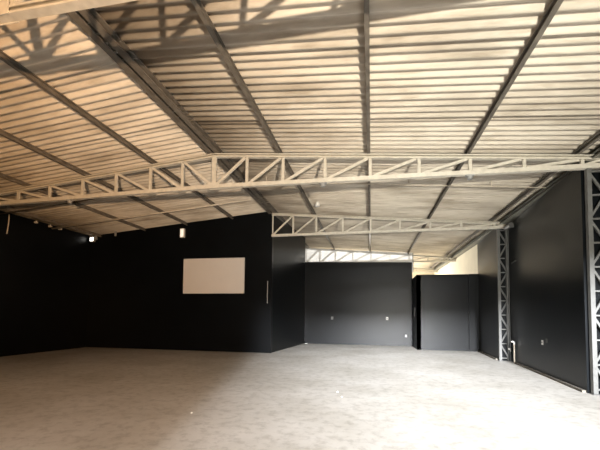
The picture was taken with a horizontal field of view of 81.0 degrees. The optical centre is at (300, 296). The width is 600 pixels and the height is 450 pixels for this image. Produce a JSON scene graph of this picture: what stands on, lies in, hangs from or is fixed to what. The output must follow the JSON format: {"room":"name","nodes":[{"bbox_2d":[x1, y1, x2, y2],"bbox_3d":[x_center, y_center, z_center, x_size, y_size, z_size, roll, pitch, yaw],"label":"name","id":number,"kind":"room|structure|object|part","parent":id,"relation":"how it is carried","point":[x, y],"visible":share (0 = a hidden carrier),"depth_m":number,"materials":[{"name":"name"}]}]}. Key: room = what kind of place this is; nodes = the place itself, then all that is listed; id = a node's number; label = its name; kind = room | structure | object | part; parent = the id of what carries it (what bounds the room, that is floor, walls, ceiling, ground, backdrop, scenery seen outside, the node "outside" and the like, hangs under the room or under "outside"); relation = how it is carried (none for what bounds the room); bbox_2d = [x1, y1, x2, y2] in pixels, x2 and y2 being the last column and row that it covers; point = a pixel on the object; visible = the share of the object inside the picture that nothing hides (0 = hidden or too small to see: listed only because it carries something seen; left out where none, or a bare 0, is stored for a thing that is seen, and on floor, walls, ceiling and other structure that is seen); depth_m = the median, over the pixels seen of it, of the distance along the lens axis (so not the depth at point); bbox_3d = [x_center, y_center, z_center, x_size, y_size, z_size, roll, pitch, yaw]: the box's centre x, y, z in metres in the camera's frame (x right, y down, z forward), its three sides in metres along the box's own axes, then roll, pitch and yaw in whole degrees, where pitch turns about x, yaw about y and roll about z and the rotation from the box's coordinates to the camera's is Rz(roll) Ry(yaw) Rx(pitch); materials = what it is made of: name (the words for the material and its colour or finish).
{"room":"empty warehouse","nodes":[
{"label":"empty warehouse","id":0,"kind":"room"},
{"bbox_2d":[0,211,89,356],"bbox_3d":[-10.174,-0.318,15.443,0.300,5.173,31.800,0,-3,11],"label":"wall","id":1,"kind":"structure","parent":0,"point":[44,270],"depth_m":13.95,"materials":[{"name":"black paint"}]},
{"bbox_2d":[0,0,136,25],"bbox_3d":[-3.275,-3.531,3.957,17.728,1.037,0.130,0,-3,11],"label":"roof truss","id":2,"kind":"object","parent":1,"relation":"attached to","point":[11,11],"visible":1,"depth_m":3.83,"materials":[{"name":"beige metal"}]},
{"bbox_3d":[-3.337,-3.190,3.951,0.280,0.150,0.130,0,-3,11],"label":"gusset plate","id":3,"kind":"part","parent":2,"relation":"part of","materials":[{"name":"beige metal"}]},
{"bbox_2d":[86,211,273,352],"bbox_3d":[-5.496,-0.645,15.576,8.820,5.930,0.230,0,-3,11],"label":"wall","id":4,"kind":"structure","parent":0,"point":[137,300],"depth_m":15.42,"materials":[{"name":"black paint"}]},
{"bbox_2d":[89,236,96,241],"bbox_3d":[-9.622,-2.696,16.314,0.300,0.300,0.178,0,-3,11],"label":"floodlight","id":5,"kind":"object","parent":4,"relation":"attached to","point":[92,238],"visible":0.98,"depth_m":16.23,"materials":[{"name":"grey plastic"}]},
{"bbox_2d":[180,228,184,237],"bbox_3d":[-5.186,-2.806,15.449,0.200,0.400,0.116,0,-3,11],"label":"wall lamp","id":6,"kind":"object","parent":4,"relation":"attached to","point":[182,230],"visible":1,"depth_m":15.40,"materials":[{"name":"white plastic"}]},
{"bbox_2d":[183,257,244,293],"bbox_3d":[-3.741,-0.907,15.098,2.810,1.520,0.040,0,-3,11],"label":"board","id":7,"kind":"object","parent":4,"relation":"attached to","point":[204,275],"visible":1,"depth_m":15.08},
{"bbox_2d":[272,216,304,351],"bbox_3d":[-0.589,-0.516,17.226,0.299,5.930,4.996,0,-3,17],"label":"wall","id":8,"kind":"structure","parent":0,"point":[289,252],"depth_m":16.76,"materials":[{"name":"black paint"}]},
{"bbox_2d":[0,0,599,268],"bbox_3d":[-1.042,-3.264,14.524,18.971,0.953,33.240,0,-3,11],"label":"ceiling","id":9,"kind":"structure","parent":0,"point":[438,68],"depth_m":6.80,"materials":[{"name":"white metal"}]},
{"bbox_2d":[0,206,100,236],"bbox_3d":[-9.473,-2.892,15.282,0.068,0.110,30.900,0,-3,11],"label":"roof beam","id":10,"kind":"structure","parent":9,"relation":"attached to","point":[1,207],"depth_m":13.64,"materials":[{"name":"metal"}]},
{"bbox_2d":[0,343,599,449],"bbox_3d":[-1.117,2.370,13.635,18.770,0.200,32.100,0,-3,11],"label":"floor","id":11,"kind":"structure","parent":0,"point":[394,397],"depth_m":6.44,"materials":[{"name":"concrete"}]},
{"bbox_2d":[496,229,510,360],"bbox_3d":[7.375,-0.100,12.754,0.430,4.810,0.150,0,-3,11],"label":"lattice column","id":12,"kind":"structure","parent":11,"relation":"on","point":[498,234],"depth_m":12.75,"materials":[{"name":"grey metal"}]},
{"bbox_2d":[271,213,506,236],"bbox_3d":[3.186,-3.002,13.762,8.928,0.995,0.110,0,-3,11],"label":"roof truss","id":13,"kind":"object","parent":12,"relation":"on","point":[486,225],"visible":0.9,"depth_m":13.74,"materials":[{"name":"beige metal"}]},
{"bbox_2d":[584,168,599,395],"bbox_3d":[6.282,-0.358,7.370,0.450,4.770,0.150,0,-3,11],"label":"lattice column","id":14,"kind":"structure","parent":11,"relation":"on","point":[588,177],"depth_m":7.39,"materials":[{"name":"grey metal"}]},
{"bbox_2d":[0,153,599,205],"bbox_3d":[-2.211,-3.258,9.244,17.728,1.037,0.130,0,-3,11],"label":"roof truss","id":15,"kind":"object","parent":14,"relation":"on","point":[509,158],"visible":1,"depth_m":8.78,"materials":[{"name":"beige metal"}]},
{"bbox_2d":[0,173,145,230],"bbox_3d":[-7.216,-3.091,14.838,0.068,0.110,30.900,0,-3,11],"label":"roof beam","id":16,"kind":"structure","parent":15,"relation":"on","point":[4,176],"depth_m":12.19,"materials":[{"name":"metal"}]},
{"bbox_2d":[0,185,174,214],"bbox_3d":[-7.273,-3.219,11.741,6.893,0.633,0.040,0,-3,11],"label":"conduit pipe","id":17,"kind":"object","parent":16,"relation":"attached to","point":[172,185],"visible":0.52,"depth_m":11.94,"materials":[{"name":"metal"}]},
{"bbox_2d":[0,129,186,224],"bbox_3d":[-5.214,-3.267,14.445,0.068,0.110,30.900,0,-3,11],"label":"roof beam","id":18,"kind":"structure","parent":15,"relation":"on","point":[3,133],"depth_m":9.43,"materials":[{"name":"metal"}]},
{"bbox_2d":[52,199,250,228],"bbox_3d":[-6.025,-3.179,13.633,8.595,0.795,0.056,0,-3,11],"label":"conduit pipe","id":19,"kind":"object","parent":18,"relation":"attached to","point":[246,199],"visible":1,"depth_m":13.52,"materials":[{"name":"grey metal"}]},
{"bbox_2d":[0,50,232,218],"bbox_3d":[-3.121,-3.452,14.033,0.068,0.110,30.900,0,-3,11],"label":"roof beam","id":20,"kind":"structure","parent":15,"relation":"on","point":[4,57],"depth_m":7.29,"materials":[{"name":"metal"}]},
{"bbox_2d":[66,11,305,247],"bbox_3d":[-1.471,-3.613,13.709,0.130,0.140,30.900,0,-3,11],"label":"roof beam","id":21,"kind":"structure","parent":15,"relation":"on","point":[75,16],"depth_m":6.56,"materials":[{"name":"metal"}]},
{"bbox_2d":[78,8,309,247],"bbox_3d":[-1.285,-3.613,13.672,0.130,0.140,30.900,0,-3,11],"label":"roof beam","id":22,"kind":"structure","parent":15,"relation":"on","point":[91,15],"depth_m":6.53,"materials":[{"name":"metal"}]},
{"bbox_2d":[254,176,545,187],"bbox_3d":[2.410,-3.336,10.259,8.483,0.863,0.036,0,-3,11],"label":"conduit pipe","id":23,"kind":"object","parent":22,"relation":"hanging from","point":[408,184],"visible":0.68,"depth_m":9.96,"materials":[{"name":"grey metal"}]},
{"bbox_3d":[-2.273,-2.917,9.239,0.280,0.150,0.130,0,-3,11],"label":"gusset plate","id":24,"kind":"part","parent":15,"relation":"part of","materials":[{"name":"beige metal"}]},
{"bbox_3d":[-2.269,-3.314,9.258,0.120,0.735,0.060,0,-3,11],"label":"king post","id":25,"kind":"part","parent":15,"relation":"part of","materials":[{"name":"beige metal"}]},
{"bbox_2d":[190,0,334,249],"bbox_3d":[0.371,-3.452,13.330,0.068,0.110,30.900,0,-3,11],"label":"roof beam","id":26,"kind":"structure","parent":15,"relation":"on","point":[197,4],"depth_m":6.19,"materials":[{"name":"metal"}]},
{"bbox_2d":[319,182,326,187],"bbox_3d":[0.558,-2.767,8.661,0.180,0.100,0.110,0,-3,11],"label":"holder","id":27,"kind":"object","parent":15,"relation":"attached to","point":[322,184],"visible":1,"depth_m":8.63,"materials":[{"name":"grey plastic"}]},
{"bbox_2d":[364,0,370,251],"bbox_3d":[2.535,-3.262,12.885,0.068,0.110,30.900,0,-3,11],"label":"roof beam","id":28,"kind":"structure","parent":15,"relation":"on","point":[366,2],"depth_m":5.74,"materials":[{"name":"metal"}]},
{"bbox_2d":[465,174,474,179],"bbox_3d":[3.852,-2.725,7.996,0.180,0.100,0.110,0,-3,11],"label":"holder","id":29,"kind":"object","parent":15,"relation":"attached to","point":[469,176],"visible":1,"depth_m":7.96,"materials":[{"name":"grey plastic"}]},
{"bbox_2d":[407,0,563,253],"bbox_3d":[4.708,-3.072,12.438,0.068,0.110,30.900,0,-3,11],"label":"roof beam","id":30,"kind":"structure","parent":15,"relation":"on","point":[554,6],"depth_m":5.56,"materials":[{"name":"metal"}]},
{"bbox_2d":[430,131,599,268],"bbox_3d":[6.860,-2.883,11.995,0.068,0.110,30.900,0,-3,11],"label":"roof beam","id":31,"kind":"structure","parent":15,"relation":"on","point":[596,137],"depth_m":9.85,"materials":[{"name":"metal"}]},
{"bbox_2d":[304,262,412,345],"bbox_3d":[2.931,0.307,19.081,6.020,4.540,0.150,0,-3,11],"label":"wall","id":32,"kind":"structure","parent":0,"point":[359,297],"depth_m":18.96,"materials":[{"name":"black paint"}]},
{"bbox_2d":[305,248,413,271],"bbox_3d":[3.285,-2.324,21.704,7.080,1.662,0.040,0,-3,11],"label":"window","id":33,"kind":"structure","parent":0,"point":[311,254],"depth_m":21.72,"materials":[{"name":"white glass"}]},
{"bbox_2d":[412,275,420,349],"bbox_3d":[5.782,0.763,17.534,0.180,3.530,2.010,0,-3,11],"label":"wall","id":34,"kind":"structure","parent":0,"point":[415,297],"depth_m":16.75,"materials":[{"name":"black paint"}]},
{"bbox_2d":[412,269,433,278],"bbox_3d":[6.380,0.424,28.416,9.300,5.300,0.200,0,-3,11],"label":"wall","id":35,"kind":"structure","parent":0,"point":[413,274],"depth_m":27.82,"materials":[{"name":"beige paint"}]},
{"bbox_2d":[416,274,479,351],"bbox_3d":[6.832,0.714,16.339,2.710,3.530,0.240,0,-3,11],"label":"wall partition","id":36,"kind":"structure","parent":0,"point":[449,314],"depth_m":16.28,"materials":[{"name":"black paint"}]},
{"bbox_2d":[434,245,477,274],"bbox_3d":[9.559,0.300,21.782,0.450,4.950,11.550,0,-3,11],"label":"wall","id":37,"kind":"structure","parent":0,"point":[466,263],"depth_m":18.62,"materials":[{"name":"beige paint"}]},
{"bbox_2d":[412,267,437,272],"bbox_3d":[5.816,-2.308,26.832,8.928,1.030,0.110,0,-3,11],"label":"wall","id":38,"kind":"structure","parent":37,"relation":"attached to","point":[426,270],"depth_m":26.07,"materials":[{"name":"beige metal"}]},
{"bbox_2d":[413,255,455,262],"bbox_3d":[4.748,-2.583,21.525,8.928,1.030,0.110,0,-3,11],"label":"roof truss","id":39,"kind":"object","parent":37,"relation":"attached to","point":[423,256],"visible":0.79,"depth_m":20.82,"materials":[{"name":"beige metal"}]},
{"bbox_2d":[433,148,599,270],"bbox_3d":[7.271,-2.772,11.907,0.340,0.120,30.900,0,-3,11],"label":"gutter","id":40,"kind":"object","parent":37,"relation":"attached to","point":[516,213],"visible":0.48,"depth_m":11.50,"materials":[{"name":"grey metal"}]},
{"bbox_2d":[477,229,506,359],"bbox_3d":[7.941,-0.069,14.477,0.740,4.930,3.430,0,-3,11],"label":"wall","id":41,"kind":"structure","parent":0,"point":[487,247],"depth_m":13.96,"materials":[{"name":"black paint"}]},
{"bbox_2d":[508,169,599,393],"bbox_3d":[7.021,-0.294,10.129,0.830,4.930,5.470,0,-3,11],"label":"wall","id":42,"kind":"structure","parent":0,"point":[548,284],"depth_m":8.96,"materials":[{"name":"black paint"}]},
{"bbox_2d":[503,222,513,229],"bbox_3d":[7.327,-2.471,12.309,0.230,0.160,0.500,0,-3,11],"label":"floodlight","id":43,"kind":"object","parent":42,"relation":"attached to","point":[510,225],"visible":1,"depth_m":12.20,"materials":[{"name":"grey metal"}]},
{"bbox_2d":[478,350,585,392],"bbox_3d":[7.117,2.221,11.653,0.431,0.060,8.655,0,-3,12],"label":"baseboard","id":44,"kind":"structure","parent":42,"relation":"attached to","point":[482,352],"depth_m":9.35,"materials":[{"name":"concrete"}]},
{"bbox_2d":[511,341,514,361],"bbox_3d":[7.265,1.882,11.989,0.168,0.773,0.067,2,-3,-25],"label":"pipe","id":45,"kind":"object","parent":44,"relation":"on","point":[513,342],"visible":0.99,"depth_m":11.99,"materials":[{"name":"white plastic"}]}
]}

